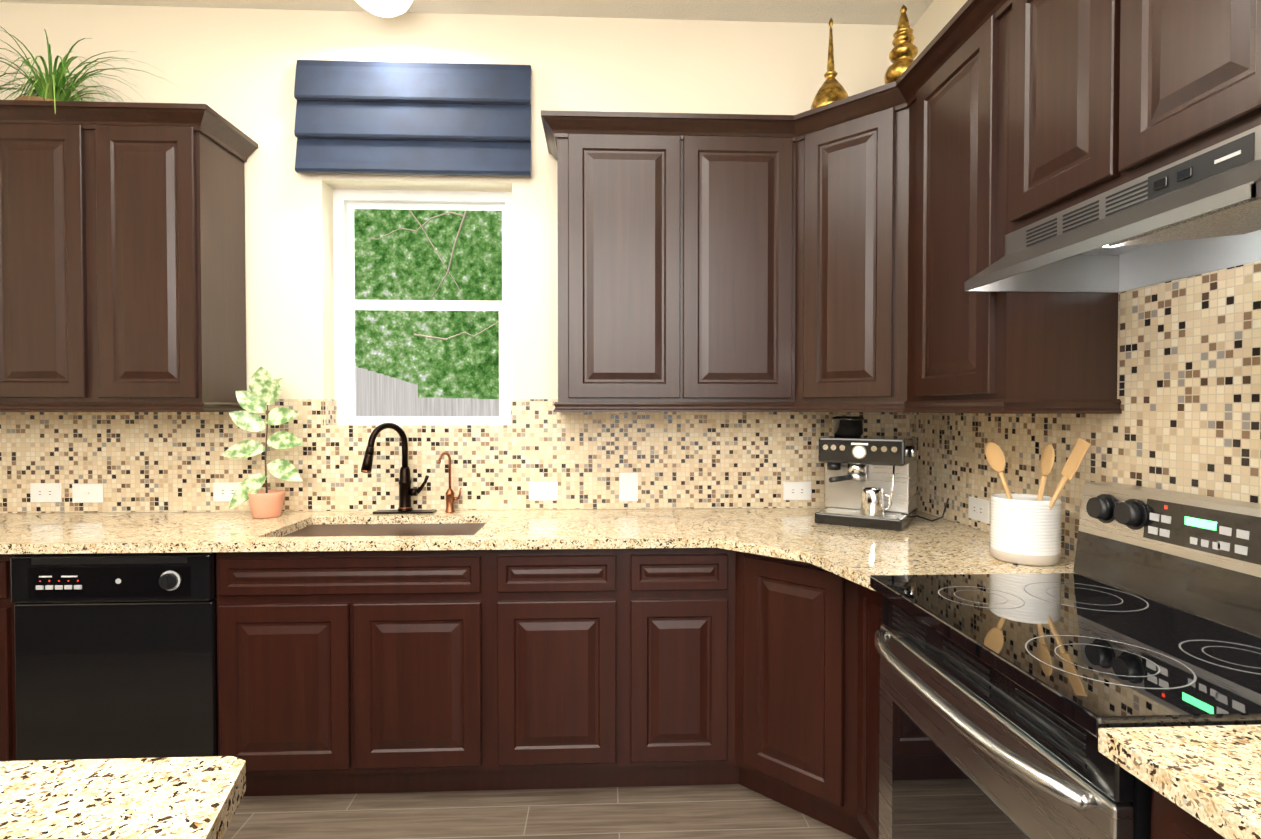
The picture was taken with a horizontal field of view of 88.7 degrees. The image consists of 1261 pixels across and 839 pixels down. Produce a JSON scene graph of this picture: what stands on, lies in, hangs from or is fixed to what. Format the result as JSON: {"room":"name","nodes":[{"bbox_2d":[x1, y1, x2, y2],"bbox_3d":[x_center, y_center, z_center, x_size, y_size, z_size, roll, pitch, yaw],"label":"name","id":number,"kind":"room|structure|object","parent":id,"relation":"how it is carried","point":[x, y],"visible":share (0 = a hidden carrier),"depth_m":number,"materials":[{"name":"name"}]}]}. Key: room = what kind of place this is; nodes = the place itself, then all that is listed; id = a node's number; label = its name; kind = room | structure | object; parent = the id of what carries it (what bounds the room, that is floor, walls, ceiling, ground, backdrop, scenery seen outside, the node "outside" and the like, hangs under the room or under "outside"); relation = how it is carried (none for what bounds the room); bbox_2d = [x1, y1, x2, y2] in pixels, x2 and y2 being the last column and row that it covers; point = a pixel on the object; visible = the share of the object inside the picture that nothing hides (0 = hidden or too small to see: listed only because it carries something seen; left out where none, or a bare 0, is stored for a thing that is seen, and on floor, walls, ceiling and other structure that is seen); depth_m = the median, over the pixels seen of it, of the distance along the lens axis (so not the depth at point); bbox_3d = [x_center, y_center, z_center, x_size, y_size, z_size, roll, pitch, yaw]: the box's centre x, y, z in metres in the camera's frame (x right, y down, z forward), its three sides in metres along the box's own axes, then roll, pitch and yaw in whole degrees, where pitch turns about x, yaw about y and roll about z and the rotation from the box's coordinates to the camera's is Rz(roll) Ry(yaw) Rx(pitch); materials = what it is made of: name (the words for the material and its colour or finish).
{"room":"kitchen","nodes":[
{"label":"kitchen","id":0,"kind":"room"},
{"bbox_2d":[0,2,912,512],"bbox_3d":[-1.266,-0.211,2.826,5.210,3.030,0.160,0,1,-2],"label":"wall","id":1,"kind":"structure","parent":0,"point":[236,66],"depth_m":2.74,"materials":[{"name":"beige paint"}]},
{"bbox_2d":[0,100,91,407],"bbox_3d":[-2.206,-0.606,2.531,0.405,1.080,0.321,0,1,-2],"label":"upper cabinet","id":2,"kind":"object","parent":1,"relation":"attached to","point":[46,253],"depth_m":2.37,"materials":[{"name":"brown wood"}]},
{"bbox_2d":[0,26,185,113],"bbox_3d":[-2.278,-1.282,2.456,0.979,0.388,0.403,0,1,-2],"label":"grass plant","id":3,"kind":"object","parent":2,"relation":"on","point":[51,86],"visible":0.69,"depth_m":2.50,"materials":[{"name":"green plant"}]},
{"bbox_2d":[88,104,247,407],"bbox_3d":[-1.809,-0.607,2.547,0.389,1.080,0.321,0,1,-2],"label":"upper cabinet","id":4,"kind":"object","parent":1,"relation":"attached to","point":[122,258],"depth_m":2.39,"materials":[{"name":"brown wood"}]},
{"bbox_2d":[294,60,531,176],"bbox_3d":[-0.906,-1.265,2.714,0.970,0.470,0.058,0,1,-2],"label":"roman shade","id":5,"kind":"object","parent":1,"relation":"attached to","point":[402,118],"visible":0.98,"depth_m":2.70,"materials":[{"name":"blue fabric"}]},
{"bbox_2d":[333,189,512,424],"bbox_3d":[-0.914,-0.498,2.909,0.800,1.040,0.075,0,1,-2],"label":"window","id":6,"kind":"structure","parent":1,"relation":"in","point":[346,202],"depth_m":2.88,"materials":[{"name":"white plastic"}]},
{"bbox_2d":[565,112,684,407],"bbox_3d":[-0.026,-0.608,2.622,0.435,1.080,0.321,0,1,-2],"label":"upper cabinet","id":7,"kind":"object","parent":1,"relation":"attached to","point":[625,171],"depth_m":2.46,"materials":[{"name":"brown wood"}]},
{"bbox_2d":[0,261,1260,559],"bbox_3d":[-1.153,-0.002,0.154,5.010,0.900,5.425,0,1,-2],"label":"tile backsplash","id":8,"kind":"structure","parent":1,"relation":"attached to","point":[1188,419],"depth_m":2.71,"materials":[{"name":"tile"}]},
{"bbox_2d":[30,483,61,501],"bbox_3d":[-2.441,0.306,2.693,0.124,0.080,0.008,0,1,-2],"label":"electrical outlet","id":9,"kind":"object","parent":8,"relation":"attached to","point":[45,492],"visible":1,"depth_m":2.69,"materials":[{"name":"white plastic"}]},
{"bbox_2d":[72,484,103,502],"bbox_3d":[-2.272,0.309,2.698,0.124,0.080,0.012,0,1,-2],"label":"outlet","id":10,"kind":"object","parent":8,"relation":"attached to","point":[87,493],"visible":1,"depth_m":2.70,"materials":[{"name":"white plastic"}]},
{"bbox_2d":[213,482,240,501],"bbox_3d":[-1.698,0.306,2.724,0.124,0.080,0.008,0,1,-2],"label":"electrical outlet","id":11,"kind":"object","parent":8,"relation":"attached to","point":[223,492],"visible":0.75,"depth_m":2.72,"materials":[{"name":"white plastic"}]},
{"bbox_2d":[529,482,557,500],"bbox_3d":[-0.376,0.310,2.780,0.124,0.080,0.008,0,1,-2],"label":"electrical outlet","id":12,"kind":"object","parent":8,"relation":"attached to","point":[543,491],"visible":1,"depth_m":2.78,"materials":[{"name":"white plastic"}]},
{"bbox_2d":[619,473,637,500],"bbox_3d":[-0.008,0.292,2.794,0.080,0.124,0.010,0,1,-2],"label":"outlet","id":13,"kind":"object","parent":8,"relation":"attached to","point":[628,486],"visible":1,"depth_m":2.79,"materials":[{"name":"white plastic"}]},
{"bbox_2d":[783,482,810,499],"bbox_3d":[0.731,0.314,2.827,0.124,0.080,0.008,0,1,-2],"label":"electrical outlet","id":14,"kind":"object","parent":8,"relation":"attached to","point":[796,490],"visible":1,"depth_m":2.82,"materials":[{"name":"white plastic"}]},
{"bbox_2d":[968,496,989,523],"bbox_3d":[1.251,0.324,2.318,0.008,0.080,0.124,0,1,-2],"label":"electrical outlet","id":15,"kind":"object","parent":8,"relation":"attached to","point":[978,509],"visible":1,"depth_m":2.31,"materials":[{"name":"white plastic"}]},
{"bbox_2d":[685,113,796,407],"bbox_3d":[0.405,-0.608,2.640,0.429,1.080,0.321,0,1,-2],"label":"upper cabinet","id":16,"kind":"object","parent":1,"relation":"attached to","point":[741,171],"depth_m":2.48,"materials":[{"name":"brown wood"}]},
{"bbox_2d":[0,0,933,25],"bbox_3d":[-1.150,-1.711,0.068,5.210,0.060,5.510,0,1,-2],"label":"ceiling","id":17,"kind":"structure","parent":0,"point":[878,12],"depth_m":2.70,"materials":[{"name":"white paint"}]},
{"bbox_2d":[356,0,412,17],"bbox_3d":[-0.968,-1.654,2.505,0.250,0.133,0.250,0,1,-2],"label":"dome ceiling light","id":18,"kind":"object","parent":17,"relation":"attached to","point":[387,8],"visible":1,"depth_m":2.50,"materials":[{"name":"white glass"}]},
{"bbox_2d":[223,784,856,838],"bbox_3d":[-1.150,1.379,0.119,5.210,0.060,5.510,0,1,-2],"label":"floor","id":19,"kind":"structure","parent":0,"point":[732,811],"depth_m":2.14,"materials":[{"name":"brown wood"}]},
{"bbox_2d":[0,554,17,760],"bbox_3d":[-2.265,0.870,2.412,0.446,0.882,0.601,0,1,-2],"label":"base cabinet","id":20,"kind":"object","parent":19,"relation":"on","point":[7,635],"depth_m":2.12,"materials":[{"name":"brown wood"}]},
{"bbox_2d":[10,552,217,760],"bbox_3d":[-1.720,0.875,2.412,0.635,0.872,0.626,0,1,-2],"label":"dishwasher","id":21,"kind":"object","parent":19,"relation":"on","point":[115,655],"visible":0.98,"depth_m":2.13,"materials":[{"name":"black plastic"}]},
{"bbox_2d":[216,523,883,838],"bbox_3d":[-0.066,0.873,2.220,2.647,0.882,1.170,0,1,-2],"label":"base cabinet","id":22,"kind":"object","parent":19,"relation":"on","point":[390,671],"depth_m":2.18,"materials":[{"name":"brown wood"}]},
{"bbox_2d":[0,508,983,561],"bbox_3d":[-1.248,0.511,2.313,5.000,0.227,0.872,0,1,-2],"label":"countertop","id":23,"kind":"structure","parent":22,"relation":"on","point":[760,531],"depth_m":2.31,"materials":[{"name":"stone"}]},
{"bbox_2d":[221,367,303,518],"bbox_3d":[-1.469,0.090,2.597,0.335,0.603,0.132,0,1,-2],"label":"rubber plant","id":24,"kind":"object","parent":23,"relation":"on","point":[265,388],"visible":1,"depth_m":2.58,"materials":[{"name":"green plant"}]},
{"bbox_2d":[361,422,436,513],"bbox_3d":[-0.942,0.201,2.629,0.250,0.379,0.208,0,1,-2],"label":"faucet","id":25,"kind":"object","parent":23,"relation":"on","point":[406,491],"visible":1,"depth_m":2.68,"materials":[{"name":"black metal"}]},
{"bbox_2d":[437,452,461,512],"bbox_3d":[-0.753,0.262,2.692,0.089,0.255,0.089,0,1,-2],"label":"faucet","id":26,"kind":"object","parent":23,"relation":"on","point":[450,497],"visible":0.98,"depth_m":2.71,"materials":[{"name":"orange metal"}]},
{"bbox_2d":[815,416,948,530],"bbox_3d":[0.961,0.191,2.460,0.428,0.405,0.383,1,1,33],"label":"coffee machine","id":27,"kind":"object","parent":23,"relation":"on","point":[871,482],"visible":1,"depth_m":2.42,"materials":[{"name":"silver metal"}]},
{"bbox_2d":[870,482,1260,838],"bbox_3d":[0.936,0.739,1.286,0.718,1.140,0.763,0,1,-2],"label":"range","id":28,"kind":"object","parent":19,"relation":"on","point":[1004,698],"visible":1,"depth_m":1.25,"materials":[{"name":"black glass"}]},
{"bbox_2d":[1151,788,1225,838],"bbox_3d":[1.074,0.922,-0.772,0.621,0.882,3.352,0,1,-2],"label":"base","id":29,"kind":"object","parent":19,"relation":"on","point":[1170,819],"visible":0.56,"depth_m":0.83,"materials":[{"name":"brown wood"}]},
{"bbox_2d":[1098,725,1260,838],"bbox_3d":[1.047,0.465,-0.780,0.676,0.032,3.353,0,1,-2],"label":"countertop","id":30,"kind":"structure","parent":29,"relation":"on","point":[1209,776],"depth_m":0.79,"materials":[{"name":"stone"}]},
{"bbox_3d":[-1.843,0.913,-0.203,3.000,0.882,1.740,0,1,-2],"label":"kitchen island","id":31,"kind":"object","parent":19,"relation":"on","visible":0},
{"bbox_2d":[0,756,245,838],"bbox_3d":[-1.815,0.457,-0.213,3.255,0.036,1.932,0,1,-2],"label":"island countertop","id":32,"kind":"structure","parent":31,"relation":"on","point":[169,798],"depth_m":0.72,"materials":[{"name":"stone"}]},
{"bbox_2d":[913,0,1118,560],"bbox_3d":[1.404,-0.167,0.152,0.100,3.030,5.410,0,1,-2],"label":"wall","id":33,"kind":"structure","parent":0,"point":[935,18],"depth_m":2.65,"materials":[{"name":"beige paint"}]},
{"bbox_2d":[797,80,904,403],"bbox_3d":[0.794,-0.616,2.359,0.251,1.070,0.251,0,1,-2],"label":"upper cabinet","id":34,"kind":"object","parent":33,"relation":"attached to","point":[833,256],"depth_m":2.34,"materials":[{"name":"brown wood"}]},
{"bbox_2d":[810,18,848,109],"bbox_3d":[0.758,-1.337,2.442,0.152,0.368,0.152,0,1,-2],"label":"finial","id":35,"kind":"object","parent":34,"relation":"on","point":[831,89],"visible":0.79,"depth_m":2.41,"materials":[{"name":"gold metal"}]},
{"bbox_2d":[884,4,917,83],"bbox_3d":[0.986,-1.325,2.332,0.128,0.349,0.128,0,1,-2],"label":"finial","id":36,"kind":"object","parent":34,"relation":"on","point":[903,53],"visible":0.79,"depth_m":2.31,"materials":[{"name":"gold metal"}]},
{"bbox_2d":[784,532,1074,590],"bbox_3d":[0.908,0.419,1.921,0.726,0.032,0.510,0,1,-2],"label":"countertop","id":37,"kind":"structure","parent":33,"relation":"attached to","point":[916,546],"depth_m":1.93,"materials":[{"name":"stone"}]},
{"bbox_2d":[985,438,1089,565],"bbox_3d":[1.139,0.226,1.829,0.178,0.356,0.277,0,1,-2],"label":"utensil crock","id":38,"kind":"object","parent":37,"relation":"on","point":[1025,529],"visible":1,"depth_m":1.79,"materials":[{"name":"white ceramic"}]},
{"bbox_2d":[909,0,1116,403],"bbox_3d":[1.110,-0.597,1.932,0.321,1.080,0.415,0,1,-2],"label":"upper cabinet","id":39,"kind":"object","parent":33,"relation":"attached to","point":[966,347],"depth_m":1.81,"materials":[{"name":"brown wood"}]},
{"bbox_2d":[989,0,1104,243],"bbox_3d":[1.128,-0.803,1.490,0.321,0.652,0.375,0,1,-2],"label":"upper cabinet","id":40,"kind":"object","parent":33,"relation":"attached to","point":[1047,53],"depth_m":1.51,"materials":[{"name":"brown wood"}]},
{"bbox_2d":[964,125,1260,292],"bbox_3d":[1.088,-0.399,1.307,0.415,0.145,0.744,0,1,-2],"label":"range hood","id":41,"kind":"object","parent":40,"relation":"attached to","point":[1197,213],"visible":1,"depth_m":1.33,"materials":[{"name":"silver metal"}]},
{"bbox_2d":[1101,0,1260,193],"bbox_3d":[1.144,-0.797,1.115,0.321,0.652,0.376,0,1,-2],"label":"upper cabinet","id":42,"kind":"object","parent":33,"relation":"attached to","point":[1180,79],"depth_m":1.17,"materials":[{"name":"brown wood"}]},
{"label":"outside","id":43,"kind":"structure","parent":0,"visible":0},
{"bbox_2d":[354,209,501,415],"bbox_3d":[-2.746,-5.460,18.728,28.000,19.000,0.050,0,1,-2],"label":"foliage","id":44,"kind":"object","parent":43,"point":[401,264],"depth_m":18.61,"materials":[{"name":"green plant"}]},
{"bbox_3d":[-2.412,1.595,10.931,28.000,0.050,15.790,0,1,-2],"label":"ground","id":45,"kind":"structure","parent":43,"visible":0},
{"bbox_2d":[355,366,498,416],"bbox_3d":[-1.853,0.581,6.983,2.416,2.108,6.311,0,1,-2],"label":"fence","id":46,"kind":"object","parent":45,"relation":"on","point":[377,394],"depth_m":7.91,"materials":[{"name":"white wood"}]},
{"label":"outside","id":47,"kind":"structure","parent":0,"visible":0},
{"bbox_2d":[369,210,498,339],"bbox_3d":[-3.212,-3.469,11.997,3.528,4.013,0.638,0,1,-2],"label":"branches","id":48,"kind":"object","parent":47,"point":[464,216],"depth_m":12.06,"materials":[{"name":"brown plant"}]}
]}

